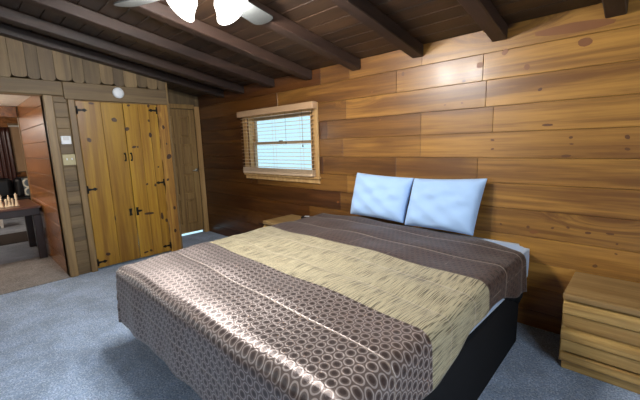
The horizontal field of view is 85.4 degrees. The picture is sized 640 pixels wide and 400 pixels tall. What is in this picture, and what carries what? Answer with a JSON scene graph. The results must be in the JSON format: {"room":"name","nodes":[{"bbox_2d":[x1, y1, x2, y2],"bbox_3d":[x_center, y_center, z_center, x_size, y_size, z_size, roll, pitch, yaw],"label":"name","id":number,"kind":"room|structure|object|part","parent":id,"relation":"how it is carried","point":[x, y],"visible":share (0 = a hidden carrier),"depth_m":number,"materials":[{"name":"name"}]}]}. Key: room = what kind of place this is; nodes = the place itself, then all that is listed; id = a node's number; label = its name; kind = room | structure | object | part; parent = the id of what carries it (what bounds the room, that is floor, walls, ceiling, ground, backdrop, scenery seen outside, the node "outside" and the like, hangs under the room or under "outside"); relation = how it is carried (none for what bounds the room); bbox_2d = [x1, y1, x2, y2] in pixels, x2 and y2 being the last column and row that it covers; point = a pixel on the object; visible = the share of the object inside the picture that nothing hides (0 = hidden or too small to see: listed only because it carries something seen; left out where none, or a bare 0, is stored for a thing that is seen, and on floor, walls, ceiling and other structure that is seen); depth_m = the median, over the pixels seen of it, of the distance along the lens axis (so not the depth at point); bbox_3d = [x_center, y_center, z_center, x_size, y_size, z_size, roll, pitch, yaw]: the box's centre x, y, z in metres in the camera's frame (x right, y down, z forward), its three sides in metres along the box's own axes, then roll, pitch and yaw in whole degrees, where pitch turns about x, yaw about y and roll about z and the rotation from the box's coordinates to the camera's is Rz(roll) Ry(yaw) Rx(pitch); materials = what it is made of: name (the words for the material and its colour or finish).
{"room":"bedroom","nodes":[
{"label":"bedroom","id":0,"kind":"room"},
{"bbox_2d":[0,117,26,176],"bbox_3d":[-7.739,-0.908,8.437,0.100,2.420,5.900,7,13,43],"label":"wall","id":1,"kind":"structure","parent":0,"point":[3,120],"depth_m":8.43,"materials":[{"name":"brown wood"}]},
{"bbox_2d":[0,127,16,189],"bbox_3d":[-7.717,-0.965,8.222,0.088,1.500,0.699,7,13,43],"label":"curtain","id":2,"kind":"object","parent":1,"relation":"hanging from","point":[7,162],"visible":0.65,"depth_m":8.36,"materials":[{"name":"brown fabric"}]},
{"bbox_2d":[7,123,25,172],"bbox_3d":[-7.252,-1.341,8.879,0.090,1.200,1.000,7,13,43],"label":"window","id":3,"kind":"structure","parent":1,"relation":"in","point":[7,123],"depth_m":8.50,"materials":[{"name":"brown wood"}]},
{"bbox_2d":[8,125,25,170],"bbox_3d":[-7.182,-1.323,8.816,0.060,1.120,0.980,7,13,43],"label":"window blind","id":4,"kind":"object","parent":3,"relation":"attached to","point":[14,129],"visible":0.34,"depth_m":8.53,"materials":[{"name":"brown wood"}]},
{"bbox_2d":[0,94,29,105],"bbox_3d":[-5.444,-1.660,6.090,6.697,0.315,5.900,7,13,43],"label":"ceiling","id":5,"kind":"structure","parent":0,"point":[5,100],"depth_m":4.37,"materials":[{"name":"beige paint"}]},
{"bbox_2d":[17,96,67,273],"bbox_3d":[-3.689,-0.354,4.564,1.840,2.338,0.040,7,13,43],"label":"wall","id":6,"kind":"structure","parent":0,"point":[30,115],"depth_m":4.39,"materials":[{"name":"brown wood"}]},
{"bbox_2d":[0,106,16,117],"bbox_3d":[-5.389,-1.079,4.017,0.100,0.150,2.848,7,13,43],"label":"trim","id":7,"kind":"structure","parent":6,"relation":"attached to","point":[5,111],"depth_m":4.94,"materials":[{"name":"brown wood"}]},
{"bbox_2d":[15,106,31,199],"bbox_3d":[-4.368,-0.330,5.220,0.033,2.120,0.060,7,13,43],"label":"trim","id":8,"kind":"structure","parent":6,"relation":"attached to","point":[15,106],"depth_m":5.13,"materials":[{"name":"brown wood"}]},
{"bbox_2d":[40,95,78,277],"bbox_3d":[-2.940,-0.122,3.921,0.166,2.044,0.083,7,13,43],"label":"trim","id":9,"kind":"structure","parent":6,"relation":"attached to","point":[50,126],"depth_m":3.86,"materials":[{"name":"brown wood"}]},
{"bbox_2d":[0,36,203,274],"bbox_3d":[-3.196,-0.624,4.032,0.754,3.015,4.250,7,13,43],"label":"wall","id":10,"kind":"structure","parent":0,"point":[18,59],"depth_m":3.89,"materials":[{"name":"brown wood"}]},
{"bbox_2d":[60,136,71,143],"bbox_3d":[-2.828,-0.668,3.860,0.024,0.090,0.092,7,13,43],"label":"thermostat","id":11,"kind":"object","parent":10,"relation":"attached to","point":[64,139],"visible":1,"depth_m":3.85,"materials":[{"name":"white plastic"}]},
{"bbox_2d":[62,154,75,164],"bbox_3d":[-2.819,-0.454,3.900,0.020,0.120,0.120,7,13,43],"label":"switch plate","id":12,"kind":"object","parent":10,"relation":"attached to","point":[68,159],"visible":1,"depth_m":3.90,"materials":[{"name":"white plastic"}]},
{"bbox_2d":[67,99,97,271],"bbox_3d":[-2.750,-0.128,4.023,0.042,2.012,0.066,7,13,43],"label":"trim","id":13,"kind":"structure","parent":10,"relation":"attached to","point":[70,102],"depth_m":4.00,"materials":[{"name":"brown wood"}]},
{"bbox_2d":[0,76,166,104],"bbox_3d":[-2.864,-1.197,3.764,0.038,0.188,2.422,7,13,43],"label":"trim","id":14,"kind":"structure","parent":10,"relation":"attached to","point":[68,90],"depth_m":3.91,"materials":[{"name":"brown wood"}]},
{"bbox_2d":[74,101,139,267],"bbox_3d":[-2.554,-0.175,4.214,0.060,1.970,0.488,7,13,43],"label":"door","id":15,"kind":"structure","parent":10,"relation":"in","point":[101,128],"depth_m":4.20,"materials":[{"name":"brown wood"}]},
{"bbox_2d":[0,23,223,97],"bbox_3d":[-2.906,-1.645,3.567,0.104,0.855,4.227,7,13,43],"label":"ceiling beam","id":16,"kind":"structure","parent":10,"relation":"attached to","point":[8,31],"depth_m":3.94,"materials":[{"name":"brown wood"}]},
{"bbox_2d":[112,87,123,97],"bbox_3d":[-2.426,-1.290,4.172,0.035,0.128,0.128,7,13,43],"label":"smoke detector","id":17,"kind":"object","parent":10,"relation":"attached to","point":[117,92],"visible":1,"depth_m":4.16,"materials":[{"name":"white plastic"}]},
{"bbox_2d":[122,103,171,257],"bbox_3d":[-2.245,-0.240,4.536,0.060,1.974,0.417,7,13,43],"label":"door","id":18,"kind":"structure","parent":10,"relation":"in","point":[140,120],"depth_m":4.53,"materials":[{"name":"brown wood"}]},
{"bbox_2d":[156,105,180,251],"bbox_3d":[-2.075,-0.272,4.746,0.037,2.000,0.145,7,13,43],"label":"trim","id":19,"kind":"structure","parent":10,"relation":"attached to","point":[163,123],"depth_m":4.73,"materials":[{"name":"brown wood"}]},
{"bbox_2d":[165,82,182,248],"bbox_3d":[-2.016,-0.421,4.779,0.050,2.300,0.022,7,13,43],"label":"trim","id":20,"kind":"structure","parent":10,"relation":"attached to","point":[165,82],"depth_m":4.75,"materials":[{"name":"brown wood"}]},
{"bbox_2d":[169,104,193,108],"bbox_3d":[-2.278,-1.452,5.354,0.022,0.069,0.689,7,13,43],"label":"trim","id":21,"kind":"structure","parent":10,"relation":"attached to","point":[176,106],"depth_m":5.44,"materials":[{"name":"brown wood"}]},
{"bbox_2d":[169,109,203,233],"bbox_3d":[-2.233,-0.433,5.554,0.089,1.994,0.627,7,13,43],"label":"door","id":22,"kind":"structure","parent":10,"relation":"in","point":[182,121],"depth_m":5.64,"materials":[{"name":"wood"}]},
{"bbox_2d":[194,107,208,231],"bbox_3d":[-1.980,-0.485,5.801,0.022,2.090,0.085,7,13,43],"label":"trim","id":23,"kind":"structure","parent":10,"relation":"attached to","point":[196,109],"depth_m":5.78,"materials":[{"name":"brown wood"}]},
{"bbox_2d":[0,0,601,96],"bbox_3d":[-0.999,-1.509,1.754,7.010,0.864,4.490,7,13,43],"label":"ceiling","id":24,"kind":"structure","parent":0,"point":[427,21],"depth_m":2.88,"materials":[{"name":"brown wood"}]},
{"bbox_2d":[113,0,272,24],"bbox_3d":[-0.640,-1.232,1.946,1.014,0.380,1.014,-6,10,-23],"label":"ceiling fan","id":25,"kind":"object","parent":24,"relation":"hanging from","point":[227,11],"visible":1,"depth_m":2.09,"materials":[{"name":"white glass"}]},
{"bbox_3d":[-1.035,-1.222,2.104,0.510,0.040,0.154,2,10,21],"label":"blade","id":26,"kind":"part","parent":25,"relation":"part of","materials":[{"name":"white plastic"}]},
{"bbox_3d":[-0.804,-1.138,2.023,0.172,0.179,0.190,7,13,43],"label":"lamp shade","id":27,"kind":"part","parent":25,"relation":"part of","materials":[{"name":"white glass"}]},
{"bbox_3d":[-0.698,-1.104,1.798,0.190,0.179,0.172,7,13,43],"label":"lamp shade","id":28,"kind":"part","parent":25,"relation":"part of","materials":[{"name":"white glass"}]},
{"bbox_3d":[-0.577,-1.162,2.127,0.190,0.179,0.172,7,13,43],"label":"lamp shade","id":29,"kind":"part","parent":25,"relation":"part of","materials":[{"name":"white glass"}]},
{"bbox_3d":[-0.470,-1.128,1.902,0.172,0.179,0.190,7,13,43],"label":"lamp shade","id":30,"kind":"part","parent":25,"relation":"part of","materials":[{"name":"white glass"}]},
{"bbox_3d":[-0.485,-1.278,2.340,0.154,0.040,0.510,2,10,21],"label":"blade","id":31,"kind":"part","parent":25,"relation":"part of","materials":[{"name":"white plastic"}]},
{"bbox_2d":[0,216,639,399],"bbox_3d":[-3.062,0.883,4.302,13.050,0.066,5.900,7,13,43],"label":"floor","id":32,"kind":"structure","parent":0,"point":[65,339],"depth_m":2.49,"materials":[{"name":"blue carpet"}]},
{"bbox_2d":[0,231,27,245],"bbox_3d":[-5.251,0.651,5.915,0.930,0.012,0.510,7,13,43],"label":"floor mat","id":33,"kind":"object","parent":32,"relation":"on","point":[6,239],"visible":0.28,"depth_m":5.87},
{"bbox_2d":[0,176,30,201],"bbox_3d":[-7.172,-0.048,7.907,1.000,0.860,2.520,7,13,43],"label":"sofa","id":34,"kind":"object","parent":32,"relation":"on","point":[6,187],"visible":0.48,"depth_m":8.11,"materials":[{"name":"black leather"}]},
{"bbox_3d":[-7.727,-0.206,7.807,0.300,0.480,1.220,7,13,43],"label":"backrest","id":35,"kind":"part","parent":34,"relation":"part of","materials":[{"name":"black leather"}]},
{"bbox_3d":[-7.073,0.112,7.997,0.850,0.330,2.300,7,13,43],"label":"seat","id":36,"kind":"part","parent":34,"relation":"part of","materials":[{"name":"black leather"}]},
{"bbox_3d":[-6.932,-0.368,8.636,0.300,0.480,1.060,7,13,43],"label":"backrest","id":37,"kind":"part","parent":34,"relation":"part of","materials":[{"name":"black leather"}]},
{"bbox_2d":[21,178,29,195],"bbox_3d":[-6.808,-0.330,8.259,0.259,0.420,0.420,7,13,43],"label":"throw pillow","id":38,"kind":"object","parent":34,"relation":"on","point":[24,180],"visible":0.26,"depth_m":8.12,"materials":[{"name":"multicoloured fabric"}]},
{"bbox_2d":[0,199,47,257],"bbox_3d":[-4.531,0.472,4.647,1.030,0.735,1.195,7,13,43],"label":"table","id":39,"kind":"object","parent":32,"relation":"on","point":[29,209],"visible":1,"depth_m":4.71,"materials":[{"name":"brown wood"}]},
{"bbox_2d":[7,195,11,206],"bbox_3d":[-4.143,0.012,4.612,0.048,0.159,0.047,7,13,43],"label":"chess piece","id":40,"kind":"object","parent":39,"relation":"on","point":[8,198],"visible":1,"depth_m":4.61,"materials":[{"name":"beige wood"}]},
{"bbox_2d":[14,193,19,205],"bbox_3d":[-4.091,-0.007,4.665,0.053,0.177,0.052,7,13,43],"label":"chess piece","id":41,"kind":"object","parent":39,"relation":"on","point":[15,194],"visible":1,"depth_m":4.66,"materials":[{"name":"beige wood"}]},
{"bbox_3d":[-4.477,0.418,5.348,0.085,0.610,0.085,7,13,43],"label":"leg","id":42,"kind":"part","parent":39,"relation":"part of","materials":[{"name":"black wood"}]},
{"bbox_3d":[-3.837,0.497,4.750,0.085,0.610,0.085,7,13,43],"label":"leg","id":43,"kind":"part","parent":39,"relation":"part of","materials":[{"name":"brown wood"}]},
{"bbox_2d":[263,214,301,226],"bbox_3d":[-0.291,0.517,4.095,0.608,0.565,0.472,7,13,43],"label":"nightstand","id":44,"kind":"object","parent":32,"relation":"on","point":[270,222],"visible":0.07,"depth_m":4.10,"materials":[{"name":"brown wood"}]},
{"bbox_2d":[396,224,529,399],"bbox_3d":[0.174,0.719,2.521,1.913,0.652,2.075,7,13,43],"label":"bed","id":45,"kind":"object","parent":32,"relation":"on","point":[489,342],"visible":0.18,"depth_m":1.94,"materials":[{"name":"black fabric"}]},
{"bbox_2d":[116,213,526,399],"bbox_3d":[0.034,0.571,2.417,2.102,0.451,2.082,7,13,43],"label":"comforter","id":46,"kind":"object","parent":45,"relation":"on","point":[322,306],"visible":1,"depth_m":1.73,"materials":[{"name":"brown fabric"}]},
{"bbox_2d":[350,173,413,222],"bbox_3d":[0.568,-0.032,3.328,0.655,0.431,0.207,7,13,43],"label":"pillow","id":47,"kind":"object","parent":45,"relation":"on","point":[383,197],"visible":1,"depth_m":3.24,"materials":[{"name":"fabric"}]},
{"bbox_2d":[405,178,486,235],"bbox_3d":[1.021,0.033,2.898,0.652,0.445,0.219,7,13,43],"label":"pillow","id":48,"kind":"object","parent":45,"relation":"on","point":[452,205],"visible":1,"depth_m":2.81,"materials":[{"name":"fabric"}]},
{"bbox_3d":[0.167,0.501,2.485,1.913,0.212,2.075,7,13,43],"label":"mattress","id":49,"kind":"part","parent":45,"relation":"part of","materials":[{"name":"white fabric"}]},
{"bbox_2d":[558,272,639,393],"bbox_3d":[1.884,0.811,2.067,0.688,0.512,0.472,7,13,43],"label":"nightstand","id":50,"kind":"object","parent":32,"relation":"on","point":[600,334],"visible":1,"depth_m":2.02,"materials":[{"name":"brown wood"}]},
{"bbox_3d":[1.742,0.996,1.940,0.678,0.058,0.028,7,13,43],"label":"rail","id":51,"kind":"part","parent":50,"relation":"part of","materials":[{"name":"brown wood"}]},
{"bbox_3d":[1.742,0.921,1.929,0.672,0.074,0.022,7,13,43],"label":"drawer","id":52,"kind":"part","parent":50,"relation":"part of","materials":[{"name":"brown wood"}]},
{"bbox_3d":[1.735,0.849,1.912,0.672,0.070,0.036,7,13,43],"label":"drawer pull","id":53,"kind":"part","parent":50,"relation":"part of","materials":[{"name":"brown wood"}]},
{"bbox_3d":[1.737,0.758,1.903,0.672,0.076,0.022,7,13,43],"label":"drawer","id":54,"kind":"part","parent":50,"relation":"part of","materials":[{"name":"brown wood"}]},
{"bbox_3d":[1.730,0.679,1.884,0.672,0.082,0.036,7,13,43],"label":"drawer pull","id":55,"kind":"part","parent":50,"relation":"part of","materials":[{"name":"brown wood"}]},
{"bbox_2d":[198,0,639,333],"bbox_3d":[0.546,-0.271,3.570,7.010,2.360,0.121,7,13,43],"label":"wall","id":56,"kind":"structure","parent":0,"point":[548,112],"depth_m":2.64,"materials":[{"name":"brown wood"}]},
{"bbox_2d":[0,6,243,93],"bbox_3d":[-2.536,-1.600,3.222,0.104,0.855,4.227,7,13,43],"label":"ceiling beam","id":57,"kind":"structure","parent":56,"relation":"attached to","point":[8,15],"depth_m":3.55,"materials":[{"name":"brown wood"}]},
{"bbox_2d":[19,0,274,87],"bbox_3d":[-2.060,-1.541,2.776,0.104,0.855,4.227,7,13,43],"label":"ceiling beam","id":58,"kind":"structure","parent":56,"relation":"attached to","point":[65,8],"depth_m":3.19,"materials":[{"name":"brown wood"}]},
{"bbox_2d":[110,0,311,79],"bbox_3d":[-1.583,-1.482,2.331,0.104,0.855,4.227,7,13,43],"label":"ceiling beam","id":59,"kind":"structure","parent":56,"relation":"attached to","point":[159,11],"depth_m":3.05,"materials":[{"name":"brown wood"}]},
{"bbox_2d":[242,102,320,183],"bbox_3d":[-0.505,-0.710,4.457,1.475,0.918,0.170,7,13,43],"label":"window","id":60,"kind":"structure","parent":56,"relation":"in","point":[315,127],"depth_m":4.42,"materials":[{"name":"beige wood"}]},
{"bbox_2d":[237,101,316,176],"bbox_3d":[-0.585,-0.743,4.393,1.470,0.839,0.074,7,13,43],"label":"window blind","id":61,"kind":"object","parent":60,"relation":"attached to","point":[311,104],"visible":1,"depth_m":4.27,"materials":[{"name":"brown wood"}]},
{"bbox_3d":[-0.568,-0.342,4.468,1.385,0.024,0.052,7,13,43],"label":"rail","id":62,"kind":"part","parent":61,"relation":"part of","materials":[{"name":"brown wood"}]},
{"bbox_3d":[-0.492,-0.555,4.517,1.196,0.412,0.030,7,13,43],"label":"frame","id":63,"kind":"part","parent":60,"relation":"part of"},
{"bbox_3d":[-0.479,-0.906,4.485,1.196,0.358,0.030,7,13,43],"label":"frame","id":64,"kind":"part","parent":60,"relation":"part of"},
{"bbox_2d":[248,0,360,70],"bbox_3d":[-1.096,-1.422,1.875,0.104,0.855,4.227,7,13,43],"label":"ceiling beam","id":65,"kind":"structure","parent":56,"relation":"attached to","point":[280,24],"depth_m":2.90,"materials":[{"name":"brown wood"}]},
{"bbox_2d":[330,0,422,57],"bbox_3d":[-0.612,-1.363,1.423,0.104,0.855,4.227,7,13,43],"label":"ceiling beam","id":66,"kind":"structure","parent":56,"relation":"attached to","point":[363,11],"depth_m":2.53,"materials":[{"name":"brown wood"}]},
{"bbox_2d":[457,0,507,41],"bbox_3d":[-0.135,-1.304,0.977,0.104,0.855,4.227,7,13,43],"label":"ceiling beam","id":67,"kind":"structure","parent":56,"relation":"attached to","point":[484,13],"depth_m":2.29,"materials":[{"name":"brown wood"}]},
{"bbox_2d":[602,0,628,17],"bbox_3d":[0.342,-1.245,0.531,0.104,0.855,4.227,7,13,43],"label":"beam","id":68,"kind":"structure","parent":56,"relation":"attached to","point":[612,8],"depth_m":2.02,"materials":[{"name":"brown wood"}]}
]}

